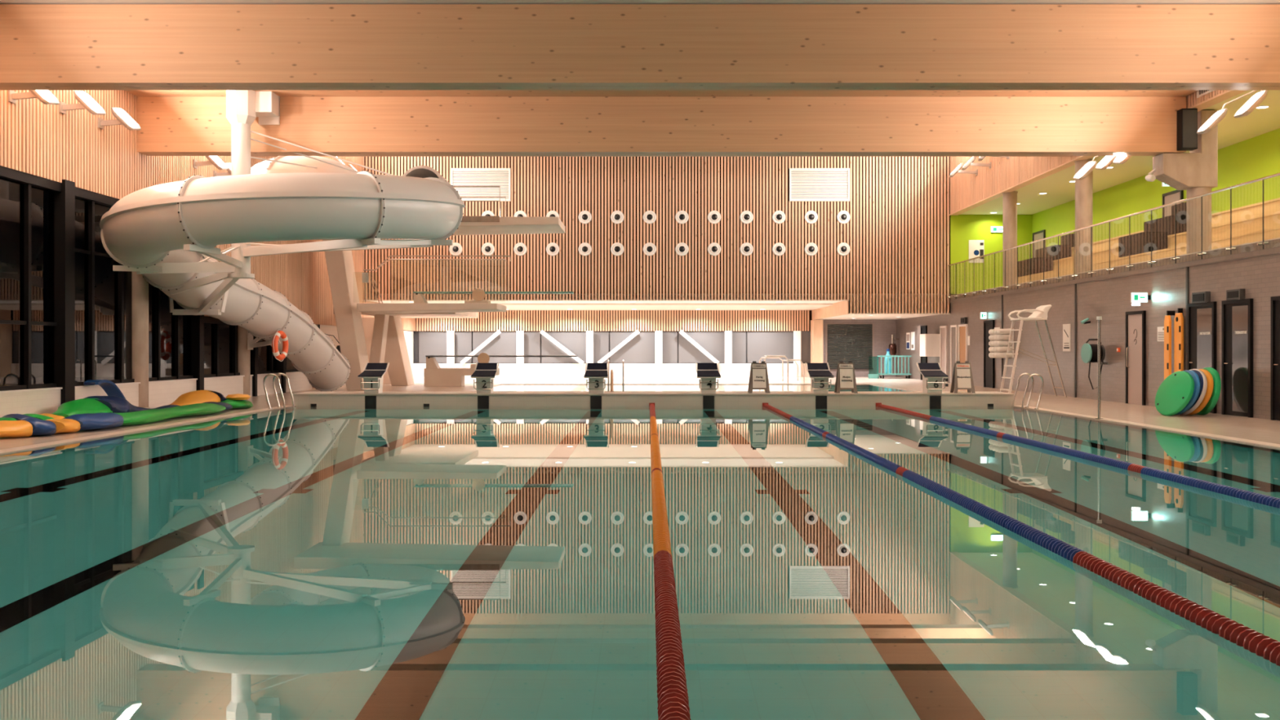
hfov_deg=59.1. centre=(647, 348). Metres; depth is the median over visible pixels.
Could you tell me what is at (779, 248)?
air nozzle
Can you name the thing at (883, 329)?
wall
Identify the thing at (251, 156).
timber beam
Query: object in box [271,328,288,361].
lifebuoy
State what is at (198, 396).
inflatable
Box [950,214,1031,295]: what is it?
wall
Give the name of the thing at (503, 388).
pool water
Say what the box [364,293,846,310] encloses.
ceiling
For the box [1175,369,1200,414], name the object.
disc
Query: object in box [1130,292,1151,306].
exit sign
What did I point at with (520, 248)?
air nozzle
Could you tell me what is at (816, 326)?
pillar
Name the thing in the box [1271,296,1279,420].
door
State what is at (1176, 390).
disc
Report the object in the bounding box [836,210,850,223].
air nozzle
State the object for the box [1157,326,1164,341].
notice
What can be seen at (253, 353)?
trim
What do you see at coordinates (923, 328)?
door
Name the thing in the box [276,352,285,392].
trim
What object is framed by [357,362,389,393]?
starting block
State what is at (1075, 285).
trim
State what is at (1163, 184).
exit sign
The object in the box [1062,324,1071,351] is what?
notice
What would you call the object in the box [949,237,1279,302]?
balcony edge
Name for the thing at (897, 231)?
wall
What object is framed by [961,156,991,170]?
floodlight
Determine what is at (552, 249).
air nozzle
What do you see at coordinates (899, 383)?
floor
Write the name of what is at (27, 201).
window
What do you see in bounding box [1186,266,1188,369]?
trim
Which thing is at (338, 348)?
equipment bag
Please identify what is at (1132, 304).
lamp
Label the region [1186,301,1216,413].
door
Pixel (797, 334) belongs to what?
steel post
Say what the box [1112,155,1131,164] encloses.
floodlight
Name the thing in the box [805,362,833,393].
starting block
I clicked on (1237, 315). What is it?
door
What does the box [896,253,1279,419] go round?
wall
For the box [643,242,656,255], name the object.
air nozzle
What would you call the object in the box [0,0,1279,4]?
ceiling
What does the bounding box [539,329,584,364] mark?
diagonal brace
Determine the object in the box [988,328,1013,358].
rack
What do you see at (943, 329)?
door
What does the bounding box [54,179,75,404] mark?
column
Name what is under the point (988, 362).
door
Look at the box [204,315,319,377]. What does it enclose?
window
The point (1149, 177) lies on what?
security camera
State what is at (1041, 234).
door
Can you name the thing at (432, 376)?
concrete plinth
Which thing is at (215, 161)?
diffuser
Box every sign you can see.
[361,272,368,302]
[747,361,769,393]
[834,361,857,393]
[950,361,975,393]
[980,311,986,319]
[990,226,1002,232]
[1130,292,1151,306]
[1161,182,1170,186]
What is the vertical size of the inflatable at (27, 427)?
0.260 m
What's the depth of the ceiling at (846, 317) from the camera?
43.17 m
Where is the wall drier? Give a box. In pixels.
[888,334,898,355]
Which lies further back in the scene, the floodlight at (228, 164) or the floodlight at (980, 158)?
the floodlight at (980, 158)
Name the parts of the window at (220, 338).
pane, pane, pane, pane, pane, pane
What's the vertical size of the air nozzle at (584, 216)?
0.490 m
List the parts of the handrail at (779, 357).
frame, rail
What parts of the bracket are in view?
wall plate, arm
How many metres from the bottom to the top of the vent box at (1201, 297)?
0.226 m
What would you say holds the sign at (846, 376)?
on the bulkhead
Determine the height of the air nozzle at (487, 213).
0.490 m
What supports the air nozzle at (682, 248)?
attached to the wall at (897, 231)
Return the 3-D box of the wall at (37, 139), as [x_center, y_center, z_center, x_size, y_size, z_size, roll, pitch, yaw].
[-10.625,-3.445,22.250,0.350,9.450,56.500,0,0,0]
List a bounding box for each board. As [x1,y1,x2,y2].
[1164,311,1174,379]
[1173,308,1183,372]
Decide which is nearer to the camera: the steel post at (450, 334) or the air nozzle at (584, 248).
the air nozzle at (584, 248)
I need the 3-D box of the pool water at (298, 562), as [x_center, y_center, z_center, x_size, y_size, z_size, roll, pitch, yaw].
[0.130,1.280,13.000,15.858,0.001,23.998,0,0,0]
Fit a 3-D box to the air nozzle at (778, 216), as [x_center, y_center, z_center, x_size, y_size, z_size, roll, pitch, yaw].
[4.801,-4.820,41.343,0.490,0.490,0.115,0,0,0]
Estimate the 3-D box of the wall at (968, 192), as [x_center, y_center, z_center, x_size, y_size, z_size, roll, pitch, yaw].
[11.193,-6.527,17.700,0.295,3.285,47.400,0,0,0]
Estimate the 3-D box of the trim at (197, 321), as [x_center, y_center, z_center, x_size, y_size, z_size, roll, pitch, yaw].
[-10.550,-0.877,26.300,0.300,4.285,0.260,0,0,0]
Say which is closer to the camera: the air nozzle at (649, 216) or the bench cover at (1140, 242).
the bench cover at (1140, 242)
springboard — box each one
[413,288,573,302]
[425,352,577,368]
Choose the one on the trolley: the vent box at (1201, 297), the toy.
the toy
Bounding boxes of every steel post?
[446,330,454,368]
[516,330,524,377]
[586,330,593,369]
[655,330,662,377]
[724,330,732,377]
[793,330,800,377]
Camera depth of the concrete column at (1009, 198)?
35.22 m
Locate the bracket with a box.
[247,331,279,350]
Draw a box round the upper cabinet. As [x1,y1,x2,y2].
[920,333,939,356]
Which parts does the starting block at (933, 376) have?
kick plate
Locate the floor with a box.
[0,377,1279,454]
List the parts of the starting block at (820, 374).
kick plate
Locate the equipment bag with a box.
[325,333,340,352]
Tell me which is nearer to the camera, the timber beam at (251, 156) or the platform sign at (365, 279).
the timber beam at (251, 156)
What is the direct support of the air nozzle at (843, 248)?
attached to the wall at (897, 231)
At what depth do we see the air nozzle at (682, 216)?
41.32 m
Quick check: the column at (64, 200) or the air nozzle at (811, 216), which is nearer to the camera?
the column at (64, 200)
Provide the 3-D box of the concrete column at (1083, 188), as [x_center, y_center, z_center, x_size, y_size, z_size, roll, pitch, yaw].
[11.360,-3.435,29.400,0.470,2.970,0.470,0,0,0]
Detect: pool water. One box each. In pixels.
[0,406,1279,719]
[474,384,911,391]
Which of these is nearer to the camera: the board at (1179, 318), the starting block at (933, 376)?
the board at (1179, 318)
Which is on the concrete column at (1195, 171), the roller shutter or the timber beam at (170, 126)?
the timber beam at (170, 126)
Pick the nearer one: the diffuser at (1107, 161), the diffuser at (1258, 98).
the diffuser at (1258, 98)
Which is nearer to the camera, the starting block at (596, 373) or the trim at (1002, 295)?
the starting block at (596, 373)
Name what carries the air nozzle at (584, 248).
attached to the wall at (897, 231)
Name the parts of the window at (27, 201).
pane, pane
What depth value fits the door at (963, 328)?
39.65 m
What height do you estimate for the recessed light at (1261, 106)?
0.012 m
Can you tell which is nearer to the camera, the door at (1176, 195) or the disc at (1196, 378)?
the disc at (1196, 378)
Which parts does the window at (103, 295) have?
pane, pane, pane, pane, pane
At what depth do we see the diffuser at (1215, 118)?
20.17 m
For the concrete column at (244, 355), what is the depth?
29.22 m
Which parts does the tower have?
slanted leg, slanted leg, slanted leg, guard rail, guard rail, guard rail, edge rail plate, guard rail, guard rail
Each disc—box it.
[1155,370,1194,415]
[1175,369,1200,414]
[1180,368,1207,415]
[1186,368,1213,414]
[1196,367,1221,414]
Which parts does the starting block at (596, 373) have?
kick plate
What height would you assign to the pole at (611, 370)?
0.520 m
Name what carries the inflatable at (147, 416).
on the floor
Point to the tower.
(379, 339)
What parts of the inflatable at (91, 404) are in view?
vinyl panel, vinyl panel, vinyl panel, vinyl panel, vinyl panel, vinyl panel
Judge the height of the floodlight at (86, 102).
0.478 m
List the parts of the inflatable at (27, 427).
vinyl panel, vinyl panel, vinyl panel, vinyl panel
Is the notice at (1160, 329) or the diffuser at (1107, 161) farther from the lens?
the diffuser at (1107, 161)
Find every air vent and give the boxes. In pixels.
[450,168,511,201]
[789,168,849,201]
[1196,89,1215,97]
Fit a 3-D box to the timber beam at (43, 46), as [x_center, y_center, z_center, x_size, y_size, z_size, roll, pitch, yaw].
[0.425,-4.625,17.340,21.850,1.190,0.480,0,0,0]
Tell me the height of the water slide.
6.375 m
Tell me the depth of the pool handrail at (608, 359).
39.94 m
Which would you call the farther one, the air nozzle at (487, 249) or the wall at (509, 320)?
the wall at (509, 320)
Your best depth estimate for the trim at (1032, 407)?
17.73 m
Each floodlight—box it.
[8,89,59,104]
[58,90,106,115]
[97,106,141,130]
[193,155,228,169]
[213,162,231,177]
[949,162,977,177]
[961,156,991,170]
[977,156,1009,160]
[1072,155,1099,179]
[1095,155,1117,169]
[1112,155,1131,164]
[1196,89,1258,134]
[1233,89,1267,118]
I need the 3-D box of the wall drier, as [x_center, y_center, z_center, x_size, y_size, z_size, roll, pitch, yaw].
[10.856,-0.170,49.800,0.448,0.900,0.336,0,0,0]
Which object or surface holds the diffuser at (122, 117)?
attached to the floodlight at (122, 117)
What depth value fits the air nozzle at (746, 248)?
41.32 m
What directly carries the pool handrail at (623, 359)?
on the floor
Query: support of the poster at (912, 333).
attached to the wall at (1109, 299)
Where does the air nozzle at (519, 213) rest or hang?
attached to the wall at (897, 231)
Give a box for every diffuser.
[35,89,57,102]
[75,91,104,112]
[113,108,139,127]
[209,155,226,168]
[1074,161,1094,177]
[1096,155,1114,167]
[1114,155,1126,161]
[1198,109,1224,131]
[1235,91,1263,115]
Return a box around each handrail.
[607,359,608,384]
[622,359,623,384]
[759,355,804,383]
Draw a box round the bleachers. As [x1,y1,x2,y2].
[1017,197,1279,283]
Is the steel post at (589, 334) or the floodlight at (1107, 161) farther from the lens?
the steel post at (589, 334)
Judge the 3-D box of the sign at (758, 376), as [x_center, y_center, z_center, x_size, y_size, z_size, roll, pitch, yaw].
[2.497,0.639,25.420,0.470,0.711,0.364,0,0,0]
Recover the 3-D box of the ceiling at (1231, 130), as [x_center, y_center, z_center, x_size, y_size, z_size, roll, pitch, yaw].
[12.610,-5.020,17.700,2.980,0.200,47.400,0,0,0]
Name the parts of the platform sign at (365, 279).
plate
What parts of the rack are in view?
plate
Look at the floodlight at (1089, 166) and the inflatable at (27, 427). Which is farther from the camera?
the floodlight at (1089, 166)
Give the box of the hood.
[888,343,896,355]
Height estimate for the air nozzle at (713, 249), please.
0.490 m
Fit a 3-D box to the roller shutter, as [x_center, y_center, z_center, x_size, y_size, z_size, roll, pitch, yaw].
[9.028,-0.100,50.455,2.179,2.080,0.089,0,0,0]
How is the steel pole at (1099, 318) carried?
on the floor
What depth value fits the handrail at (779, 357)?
41.00 m
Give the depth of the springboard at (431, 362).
37.80 m
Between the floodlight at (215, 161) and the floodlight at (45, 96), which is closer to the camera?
the floodlight at (45, 96)
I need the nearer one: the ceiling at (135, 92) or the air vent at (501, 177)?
the ceiling at (135, 92)
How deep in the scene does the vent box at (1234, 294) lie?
21.12 m
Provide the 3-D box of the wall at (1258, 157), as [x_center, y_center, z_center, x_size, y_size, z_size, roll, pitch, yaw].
[14.200,-3.535,17.800,0.200,3.170,47.600,0,0,0]
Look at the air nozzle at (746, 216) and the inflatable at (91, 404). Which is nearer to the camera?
the inflatable at (91, 404)
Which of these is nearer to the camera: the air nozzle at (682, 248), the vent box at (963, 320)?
the vent box at (963, 320)
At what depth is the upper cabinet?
42.69 m
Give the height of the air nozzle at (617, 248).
0.490 m
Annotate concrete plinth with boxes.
[423,368,499,386]
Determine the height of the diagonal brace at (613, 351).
1.572 m
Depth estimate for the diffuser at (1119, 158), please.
23.87 m
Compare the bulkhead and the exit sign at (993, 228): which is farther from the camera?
the exit sign at (993, 228)
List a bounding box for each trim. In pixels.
[0,405,292,453]
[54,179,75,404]
[191,315,204,391]
[250,336,257,396]
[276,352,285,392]
[811,300,848,319]
[1001,294,1003,379]
[1015,405,1279,447]
[1074,284,1076,397]
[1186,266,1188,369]
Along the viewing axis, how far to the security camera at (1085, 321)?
28.28 m
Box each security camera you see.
[1080,317,1090,324]
[1145,168,1155,182]
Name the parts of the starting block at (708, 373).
kick plate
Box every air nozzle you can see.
[448,242,462,255]
[481,210,494,216]
[481,242,494,255]
[513,210,527,217]
[513,242,527,255]
[546,210,559,217]
[546,242,559,255]
[578,210,591,223]
[578,242,591,255]
[610,210,623,223]
[610,242,623,255]
[643,210,656,223]
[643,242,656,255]
[675,210,688,223]
[675,242,688,255]
[707,210,720,223]
[707,242,720,255]
[739,210,753,223]
[739,242,753,255]
[772,210,785,223]
[772,242,785,255]
[804,210,817,223]
[804,242,817,255]
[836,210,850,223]
[836,242,850,255]
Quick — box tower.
[322,186,564,390]
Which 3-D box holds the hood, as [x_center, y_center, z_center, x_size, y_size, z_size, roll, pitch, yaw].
[10.800,0.030,49.800,0.336,0.500,0.336,0,0,0]
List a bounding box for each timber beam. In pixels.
[0,4,1279,89]
[136,96,1186,155]
[250,155,1070,156]
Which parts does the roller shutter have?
rail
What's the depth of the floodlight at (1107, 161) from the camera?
24.81 m
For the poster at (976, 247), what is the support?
attached to the wall at (963, 228)
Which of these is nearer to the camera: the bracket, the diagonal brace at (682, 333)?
the bracket
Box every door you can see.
[920,325,927,379]
[939,325,946,382]
[950,324,958,383]
[958,324,968,362]
[983,320,994,388]
[1032,229,1045,257]
[1125,310,1146,405]
[1162,189,1183,217]
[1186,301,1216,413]
[1221,298,1253,417]
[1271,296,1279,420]
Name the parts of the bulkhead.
black tile panel, black tile panel, black tile panel, black tile panel, black tile panel, black tile panel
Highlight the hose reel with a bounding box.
[1080,338,1107,389]
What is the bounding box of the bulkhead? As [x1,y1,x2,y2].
[293,391,1013,406]
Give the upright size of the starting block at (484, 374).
0.680 m
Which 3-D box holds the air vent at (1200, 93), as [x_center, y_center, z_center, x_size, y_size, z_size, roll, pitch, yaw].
[11.062,-5.130,21.050,0.075,0.180,3.300,0,0,0]
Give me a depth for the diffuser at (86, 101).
20.04 m
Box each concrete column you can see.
[132,271,150,408]
[238,325,251,396]
[1002,191,1017,286]
[1074,158,1093,273]
[1152,110,1217,253]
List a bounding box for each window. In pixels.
[0,165,61,391]
[75,186,193,386]
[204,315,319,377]
[413,331,810,363]
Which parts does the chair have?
ladder rail, ladder rail, armrest, seat, armrest, backrest, leg, leg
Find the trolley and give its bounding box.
[877,355,911,378]
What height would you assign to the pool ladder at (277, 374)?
1.511 m
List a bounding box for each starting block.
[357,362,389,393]
[471,362,498,393]
[583,362,608,393]
[695,362,720,393]
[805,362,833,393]
[916,362,948,393]
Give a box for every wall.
[0,89,413,417]
[362,156,951,314]
[413,310,811,331]
[413,363,809,377]
[822,320,896,377]
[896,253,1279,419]
[949,89,1248,215]
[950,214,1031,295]
[1031,128,1279,257]
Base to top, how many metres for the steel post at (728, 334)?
2.055 m
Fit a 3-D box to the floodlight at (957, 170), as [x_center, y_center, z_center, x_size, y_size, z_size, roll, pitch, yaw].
[10.586,-6.002,37.901,0.943,0.467,0.340,0,0,0]
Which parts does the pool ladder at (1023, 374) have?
handrail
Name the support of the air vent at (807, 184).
in the wall at (897, 231)
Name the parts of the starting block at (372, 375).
kick plate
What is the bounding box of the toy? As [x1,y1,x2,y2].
[885,348,890,373]
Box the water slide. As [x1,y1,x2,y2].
[99,89,465,391]
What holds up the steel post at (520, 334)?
on the floor
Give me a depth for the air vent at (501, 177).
41.35 m
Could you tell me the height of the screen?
0.935 m
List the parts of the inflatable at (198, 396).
vinyl panel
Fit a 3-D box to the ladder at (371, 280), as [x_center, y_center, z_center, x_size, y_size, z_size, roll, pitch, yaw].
[-8.425,-1.775,35.133,0.488,0.747,0.174,0,0,29]
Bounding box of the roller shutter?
[825,323,874,369]
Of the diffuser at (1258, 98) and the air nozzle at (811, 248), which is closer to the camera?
the diffuser at (1258, 98)
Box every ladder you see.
[262,373,294,409]
[370,280,382,302]
[1012,373,1044,409]
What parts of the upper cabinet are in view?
door, door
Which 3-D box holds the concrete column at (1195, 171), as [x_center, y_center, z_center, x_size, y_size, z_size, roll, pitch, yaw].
[11.135,-3.425,23.400,1.130,2.950,0.500,0,0,0]
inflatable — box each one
[0,395,178,420]
[0,412,124,437]
[115,401,232,426]
[169,390,226,405]
[219,399,253,408]
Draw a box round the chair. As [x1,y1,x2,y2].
[1000,304,1066,397]
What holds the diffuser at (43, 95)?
attached to the floodlight at (45, 96)
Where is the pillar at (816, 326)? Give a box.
[810,320,822,363]
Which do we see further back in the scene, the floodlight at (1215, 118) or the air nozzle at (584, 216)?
the air nozzle at (584, 216)
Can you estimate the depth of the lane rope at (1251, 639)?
6.43 m
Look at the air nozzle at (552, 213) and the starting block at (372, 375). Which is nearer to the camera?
the starting block at (372, 375)
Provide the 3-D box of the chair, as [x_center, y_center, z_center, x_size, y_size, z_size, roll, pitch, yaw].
[10.098,0.063,29.600,1.526,2.415,0.770,0,0,0]
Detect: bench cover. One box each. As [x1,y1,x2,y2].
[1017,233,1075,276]
[1118,201,1186,257]
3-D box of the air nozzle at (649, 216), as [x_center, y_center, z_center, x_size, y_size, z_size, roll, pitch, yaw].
[0.062,-4.820,41.343,0.490,0.490,0.115,0,0,0]
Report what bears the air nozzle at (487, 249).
attached to the wall at (897, 231)
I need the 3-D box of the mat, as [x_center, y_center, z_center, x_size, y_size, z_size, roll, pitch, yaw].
[-10.271,0.917,21.389,0.241,0.665,1.096,0,0,12]
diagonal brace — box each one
[459,329,501,364]
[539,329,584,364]
[597,329,639,363]
[679,329,719,364]
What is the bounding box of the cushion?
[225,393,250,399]
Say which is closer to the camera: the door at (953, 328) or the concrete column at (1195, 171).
the concrete column at (1195, 171)
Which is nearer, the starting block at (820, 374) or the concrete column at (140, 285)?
the concrete column at (140, 285)
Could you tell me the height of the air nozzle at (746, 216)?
0.490 m
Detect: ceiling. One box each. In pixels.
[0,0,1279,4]
[124,89,1199,96]
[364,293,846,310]
[816,293,950,319]
[960,89,1279,214]
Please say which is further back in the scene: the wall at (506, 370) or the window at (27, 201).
the wall at (506, 370)
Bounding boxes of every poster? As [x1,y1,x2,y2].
[906,332,910,349]
[911,332,914,350]
[968,240,984,262]
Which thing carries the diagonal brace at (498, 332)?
attached to the wall at (506, 370)
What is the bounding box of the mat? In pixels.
[84,379,126,399]
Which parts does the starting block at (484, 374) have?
kick plate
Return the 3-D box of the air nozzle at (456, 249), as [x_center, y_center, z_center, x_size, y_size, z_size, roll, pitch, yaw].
[-7.047,-3.646,41.343,0.490,0.490,0.115,0,0,0]
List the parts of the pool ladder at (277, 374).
handrail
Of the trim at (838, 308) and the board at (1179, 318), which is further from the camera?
the trim at (838, 308)
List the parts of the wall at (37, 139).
window sill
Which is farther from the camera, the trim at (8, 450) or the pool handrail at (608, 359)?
the pool handrail at (608, 359)
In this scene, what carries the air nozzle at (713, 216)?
attached to the wall at (897, 231)
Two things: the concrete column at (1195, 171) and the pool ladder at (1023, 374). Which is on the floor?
the pool ladder at (1023, 374)
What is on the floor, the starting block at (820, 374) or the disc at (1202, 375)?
the disc at (1202, 375)
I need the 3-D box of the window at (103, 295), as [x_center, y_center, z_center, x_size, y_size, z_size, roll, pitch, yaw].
[-10.585,-1.135,23.300,0.230,3.650,6.000,0,0,0]
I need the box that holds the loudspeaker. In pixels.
[1177,108,1197,151]
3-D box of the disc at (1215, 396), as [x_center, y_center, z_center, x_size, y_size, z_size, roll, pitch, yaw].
[10.660,0.815,21.600,0.302,0.921,0.939,0,0,0]
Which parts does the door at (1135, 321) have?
handle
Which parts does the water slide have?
support arm, support arm, stay rod, support arm, support arm, stay rod, stay rod, beam plate, stay rod, stay rod, support arm, stay rod, support arm, support arm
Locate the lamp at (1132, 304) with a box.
[1131,303,1140,306]
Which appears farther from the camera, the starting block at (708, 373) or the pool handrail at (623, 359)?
the pool handrail at (623, 359)
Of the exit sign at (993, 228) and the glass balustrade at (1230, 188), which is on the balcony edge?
the glass balustrade at (1230, 188)
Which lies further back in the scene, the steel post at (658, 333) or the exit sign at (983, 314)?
the steel post at (658, 333)
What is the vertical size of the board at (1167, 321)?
1.940 m
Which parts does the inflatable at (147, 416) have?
vinyl panel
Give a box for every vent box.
[960,316,967,324]
[1191,291,1210,303]
[1226,288,1244,300]
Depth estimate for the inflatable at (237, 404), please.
23.38 m
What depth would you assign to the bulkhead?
25.00 m
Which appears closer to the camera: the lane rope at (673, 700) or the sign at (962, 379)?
the lane rope at (673, 700)
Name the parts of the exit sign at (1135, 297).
lit panel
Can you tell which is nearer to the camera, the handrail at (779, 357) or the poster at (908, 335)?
the handrail at (779, 357)
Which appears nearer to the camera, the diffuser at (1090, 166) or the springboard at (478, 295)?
the diffuser at (1090, 166)
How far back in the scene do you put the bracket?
29.23 m
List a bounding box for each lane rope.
[648,402,690,719]
[762,402,1279,665]
[875,402,1279,507]
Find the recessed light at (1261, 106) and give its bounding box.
[1255,105,1269,108]
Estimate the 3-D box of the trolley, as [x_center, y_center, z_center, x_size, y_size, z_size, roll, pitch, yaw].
[10.493,0.777,47.950,1.344,0.973,0.750,0,0,0]
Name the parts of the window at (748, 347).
blind panel, blind panel, blind panel, blind panel, blind panel, blind panel, blind panel, blind panel, blind panel, blind panel, blind panel, blind panel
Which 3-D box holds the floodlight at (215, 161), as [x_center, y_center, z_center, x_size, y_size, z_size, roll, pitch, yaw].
[-10.084,-4.342,25.999,0.750,0.478,0.337,0,0,0]
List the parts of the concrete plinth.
plinth arm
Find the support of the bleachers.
on the balcony edge
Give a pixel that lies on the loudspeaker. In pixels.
(1187, 118)
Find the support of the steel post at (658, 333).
on the floor
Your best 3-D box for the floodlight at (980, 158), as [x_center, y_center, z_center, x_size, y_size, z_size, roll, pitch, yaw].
[10.586,-6.002,34.600,0.943,0.467,0.340,0,0,0]
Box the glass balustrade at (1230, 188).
[947,173,1279,297]
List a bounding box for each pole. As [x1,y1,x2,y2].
[609,368,613,391]
[1094,316,1103,418]
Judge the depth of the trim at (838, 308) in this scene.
45.07 m
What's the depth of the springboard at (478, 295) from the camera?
35.35 m
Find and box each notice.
[967,336,969,345]
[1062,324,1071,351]
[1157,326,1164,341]
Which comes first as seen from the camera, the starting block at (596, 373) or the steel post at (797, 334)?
the starting block at (596, 373)
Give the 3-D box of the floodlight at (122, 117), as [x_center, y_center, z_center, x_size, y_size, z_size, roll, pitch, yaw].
[-10.084,-4.382,21.499,0.750,0.478,0.337,0,0,0]
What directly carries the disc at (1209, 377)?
on the floor
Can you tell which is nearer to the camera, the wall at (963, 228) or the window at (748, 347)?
the wall at (963, 228)
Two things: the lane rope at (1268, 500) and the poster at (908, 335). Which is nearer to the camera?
the lane rope at (1268, 500)
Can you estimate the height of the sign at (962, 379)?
0.711 m
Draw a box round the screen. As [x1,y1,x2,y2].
[868,373,879,378]
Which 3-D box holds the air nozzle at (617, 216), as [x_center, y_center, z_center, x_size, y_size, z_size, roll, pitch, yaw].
[-1.123,-4.820,41.343,0.490,0.490,0.115,0,0,0]
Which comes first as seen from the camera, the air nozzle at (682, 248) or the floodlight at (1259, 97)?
the floodlight at (1259, 97)
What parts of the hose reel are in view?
carry handle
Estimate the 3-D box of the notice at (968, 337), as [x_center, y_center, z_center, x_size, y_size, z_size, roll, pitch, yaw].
[11.092,-0.277,39.047,0.014,0.323,0.325,0,0,0]
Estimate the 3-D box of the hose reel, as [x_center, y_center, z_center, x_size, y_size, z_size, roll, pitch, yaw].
[10.853,0.375,27.404,0.494,1.229,0.486,0,0,0]
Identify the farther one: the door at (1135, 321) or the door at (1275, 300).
the door at (1135, 321)

